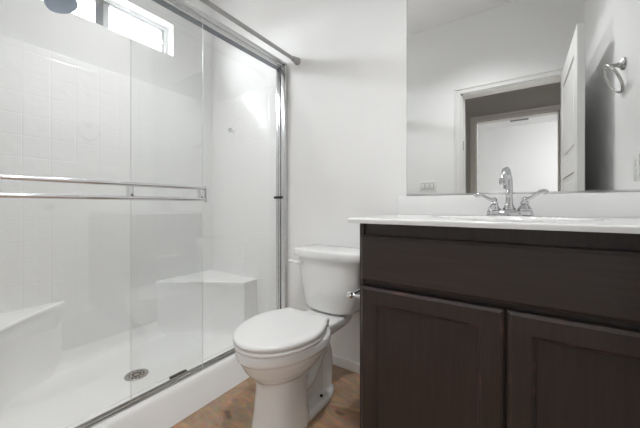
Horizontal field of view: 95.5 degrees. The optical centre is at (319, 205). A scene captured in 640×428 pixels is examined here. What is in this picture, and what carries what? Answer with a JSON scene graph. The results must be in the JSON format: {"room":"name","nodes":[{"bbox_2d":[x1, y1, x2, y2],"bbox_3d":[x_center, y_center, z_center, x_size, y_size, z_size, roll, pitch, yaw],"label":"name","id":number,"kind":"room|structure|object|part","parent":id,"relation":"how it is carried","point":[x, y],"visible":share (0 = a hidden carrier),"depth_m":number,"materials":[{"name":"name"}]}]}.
{"room":"bathroom","nodes":[
{"label":"bathroom","id":0,"kind":"room"},
{"bbox_2d":[0,0,211,103],"bbox_3d":[-1.458,-0.430,1.758,0.160,2.779,1.743,0,0,34],"label":"wall","id":1,"kind":"structure","parent":0,"point":[71,35],"depth_m":1.91,"materials":[{"name":"white paint"}]},
{"bbox_2d":[92,0,167,53],"bbox_3d":[-1.427,-1.224,1.844,0.064,0.234,0.901,0,0,34],"label":"window","id":2,"kind":"structure","parent":1,"relation":"in","point":[100,8],"depth_m":1.95,"materials":[{"name":"white plastic"}]},
{"bbox_2d":[171,365,359,427],"bbox_3d":[-0.659,1.019,0.631,3.000,0.120,3.100,0,0,34],"label":"floor","id":3,"kind":"structure","parent":0,"point":[234,408],"depth_m":1.37,"materials":[{"name":"wood"}]},
{"bbox_2d":[0,35,275,427],"bbox_3d":[-0.971,0.059,1.553,0.872,1.800,1.531,0,0,34],"label":"shower stall","id":4,"kind":"object","parent":3,"relation":"on","point":[101,300],"visible":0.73,"depth_m":1.77,"materials":[{"name":"white plastic"}]},
{"bbox_3d":[-1.370,0.722,1.277,0.503,0.379,0.604,0,0,34],"label":"corner seat","id":5,"kind":"part","parent":4,"relation":"part of","materials":[{"name":"white plastic"}]},
{"bbox_3d":[-1.327,0.029,1.796,0.010,1.740,1.531,0,0,34],"label":"wall panel","id":6,"kind":"part","parent":4,"relation":"part of","materials":[{"name":"white plastic"}]},
{"bbox_2d":[0,0,286,427],"bbox_3d":[-0.696,-0.066,1.366,0.116,1.815,1.530,0,0,34],"label":"sliding shower door","id":7,"kind":"structure","parent":4,"relation":"in","point":[182,8],"depth_m":1.50,"materials":[{"name":"silver metal"}]},
{"bbox_3d":[-0.851,-0.056,1.122,0.006,1.779,0.889,0,0,34],"label":"glass panel","id":8,"kind":"part","parent":7,"relation":"part of","materials":[{"name":"white"}]},
{"bbox_3d":[-0.577,-0.058,1.466,0.024,0.086,0.005,0,0,34],"label":"bar plate","id":9,"kind":"part","parent":7,"relation":"part of","materials":[{"name":"silver metal"}]},
{"bbox_3d":[-0.804,0.722,2.054,0.565,0.379,0.495,0,0,34],"label":"corner seat","id":10,"kind":"part","parent":4,"relation":"part of","materials":[{"name":"white plastic"}]},
{"bbox_3d":[-0.599,0.029,2.220,0.719,1.740,0.010,0,0,34],"label":"wall panel","id":11,"kind":"part","parent":4,"relation":"part of","materials":[{"name":"white plastic"}]},
{"bbox_2d":[233,244,359,427],"bbox_3d":[-0.085,0.600,1.407,0.453,0.718,0.756,0,0,34],"label":"toilet","id":12,"kind":"object","parent":3,"relation":"on","point":[287,352],"visible":1,"depth_m":1.27,"materials":[{"name":"white ceramic"}]},
{"bbox_3d":[-0.176,0.556,1.265,0.362,0.018,0.415,0,0,34],"label":"seat","id":13,"kind":"part","parent":12,"relation":"part of","materials":[{"name":"white plastic"}]},
{"bbox_3d":[-0.176,0.532,1.265,0.366,0.024,0.419,0,0,34],"label":"lid","id":14,"kind":"part","parent":12,"relation":"part of","materials":[{"name":"white plastic"}]},
{"bbox_3d":[-0.087,0.763,1.396,0.361,0.392,0.719,0,0,34],"label":"bowl","id":15,"kind":"part","parent":12,"relation":"part of","materials":[{"name":"white ceramic"}]},
{"bbox_3d":[-0.145,0.320,1.646,0.085,0.029,0.027,0,0,38],"label":"flush lever","id":16,"kind":"part","parent":12,"relation":"part of","materials":[{"name":"white"}]},
{"bbox_3d":[0.067,0.263,1.624,0.446,0.046,0.226,0,0,34],"label":"tank lid","id":17,"kind":"part","parent":12,"relation":"part of","materials":[{"name":"white ceramic"}]},
{"bbox_3d":[0.069,0.431,1.627,0.408,0.292,0.204,0,0,34],"label":"tank","id":18,"kind":"part","parent":12,"relation":"part of","materials":[{"name":"white ceramic"}]},
{"bbox_2d":[360,223,639,427],"bbox_3d":[0.670,0.511,1.029,0.918,0.894,0.549,0,0,34],"label":"vanity cabinet","id":19,"kind":"object","parent":3,"relation":"on","point":[461,327],"visible":0.88,"depth_m":0.82,"materials":[{"name":"brown wood"}]},
{"bbox_2d":[347,288,359,298],"bbox_3d":[0.199,0.369,1.244,0.104,0.040,0.190,0,0,34],"label":"toilet paper holder","id":20,"kind":"object","parent":19,"relation":"attached to","point":[350,294],"visible":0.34,"depth_m":1.19,"materials":[{"name":"silver metal"}]},
{"bbox_3d":[0.335,0.575,0.942,0.442,0.569,0.028,0,0,34],"label":"door","id":21,"kind":"part","parent":19,"relation":"part of","materials":[{"name":"brown wood"}]},
{"bbox_2d":[347,192,639,233],"bbox_3d":[0.654,0.059,1.032,0.953,0.214,0.566,0,0,34],"label":"countertop","id":22,"kind":"structure","parent":19,"relation":"on","point":[616,212],"depth_m":1.08,"materials":[{"name":"white stone"}]},
{"bbox_2d":[474,167,548,216],"bbox_3d":[0.745,-0.055,1.147,0.253,0.198,0.134,0,0,34],"label":"faucet","id":23,"kind":"object","parent":22,"relation":"on","point":[524,210],"visible":1,"depth_m":1.16,"materials":[{"name":"silver metal"}]},
{"bbox_3d":[0.691,-0.034,1.225,0.077,0.043,0.020,0,0,31],"label":"lever","id":24,"kind":"part","parent":23,"relation":"part of","materials":[{"name":"silver metal"}]},
{"bbox_3d":[0.724,0.000,1.207,0.054,0.069,0.055,0,0,34],"label":"handle","id":25,"kind":"part","parent":23,"relation":"part of","materials":[{"name":"silver metal"}]},
{"bbox_3d":[0.743,-0.060,1.147,0.058,0.188,0.132,0,0,34],"label":"spout","id":26,"kind":"part","parent":23,"relation":"part of","materials":[{"name":"silver metal"}]},
{"bbox_3d":[0.766,0.031,1.178,0.166,0.027,0.058,0,0,34],"label":"plate","id":27,"kind":"part","parent":23,"relation":"part of","materials":[{"name":"silver metal"}]},
{"bbox_3d":[0.809,0.000,1.149,0.054,0.069,0.055,0,0,34],"label":"handle","id":28,"kind":"part","parent":23,"relation":"part of","materials":[{"name":"silver metal"}]},
{"bbox_3d":[0.837,-0.038,1.126,0.078,0.050,0.020,0,0,38],"label":"lever","id":29,"kind":"part","parent":23,"relation":"part of","materials":[{"name":"silver metal"}]},
{"bbox_3d":[0.520,0.190,0.815,0.890,0.165,0.028,0,0,34],"label":"drawer","id":30,"kind":"part","parent":19,"relation":"part of","materials":[{"name":"brown wood"}]},
{"bbox_3d":[0.706,0.575,0.689,0.442,0.569,0.028,0,0,34],"label":"door","id":31,"kind":"part","parent":19,"relation":"part of","materials":[{"name":"brown wood"}]},
{"bbox_2d":[212,0,613,362],"bbox_3d":[0.137,-0.430,1.799,3.000,2.779,0.120,0,0,34],"label":"wall","id":32,"kind":"structure","parent":0,"point":[347,91],"depth_m":1.77,"materials":[{"name":"white paint"}]},
{"bbox_2d":[332,354,359,373],"bbox_3d":[0.135,0.930,1.721,0.755,0.058,0.012,0,0,34],"label":"baseboard","id":33,"kind":"structure","parent":32,"relation":"attached to","point":[344,363],"depth_m":1.70,"materials":[{"name":"white paint"}]},
{"bbox_2d":[398,192,639,217],"bbox_3d":[0.807,-0.001,1.257,0.953,0.094,0.020,0,0,34],"label":"backsplash","id":34,"kind":"structure","parent":32,"relation":"attached to","point":[616,204],"depth_m":1.17,"materials":[{"name":"white stone"}]},
{"bbox_2d":[406,0,639,195],"bbox_3d":[0.825,-0.605,1.252,0.910,1.112,0.008,0,0,34],"label":"wall mirror","id":35,"kind":"object","parent":32,"relation":"attached to","point":[545,91],"visible":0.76,"depth_m":1.22,"materials":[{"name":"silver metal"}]},
{"bbox_3d":[-1.422,-0.430,0.879,0.890,2.779,0.089,0,0,34],"label":"wall","id":36,"kind":"structure","parent":0,"visible":0},
{"bbox_2d":[44,0,77,13],"bbox_3d":[-1.227,-0.987,1.100,0.117,0.288,0.499,0,0,34],"label":"shower","id":37,"kind":"object","parent":36,"relation":"attached to","point":[57,6],"visible":1,"depth_m":1.26,"materials":[{"name":"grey metal"}]},
{"bbox_2d":[199,0,300,64],"bbox_3d":[-0.604,-0.950,1.249,0.048,0.048,1.622,0,0,34],"label":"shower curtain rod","id":38,"kind":"object","parent":36,"relation":"attached to","point":[296,60],"visible":1,"depth_m":1.57,"materials":[{"name":"grey metal"}]},
{"bbox_3d":[-0.162,-0.950,1.897,0.048,0.048,0.054,0,0,34],"label":"rod","id":39,"kind":"part","parent":38,"relation":"part of","materials":[{"name":"grey metal"}]}
]}

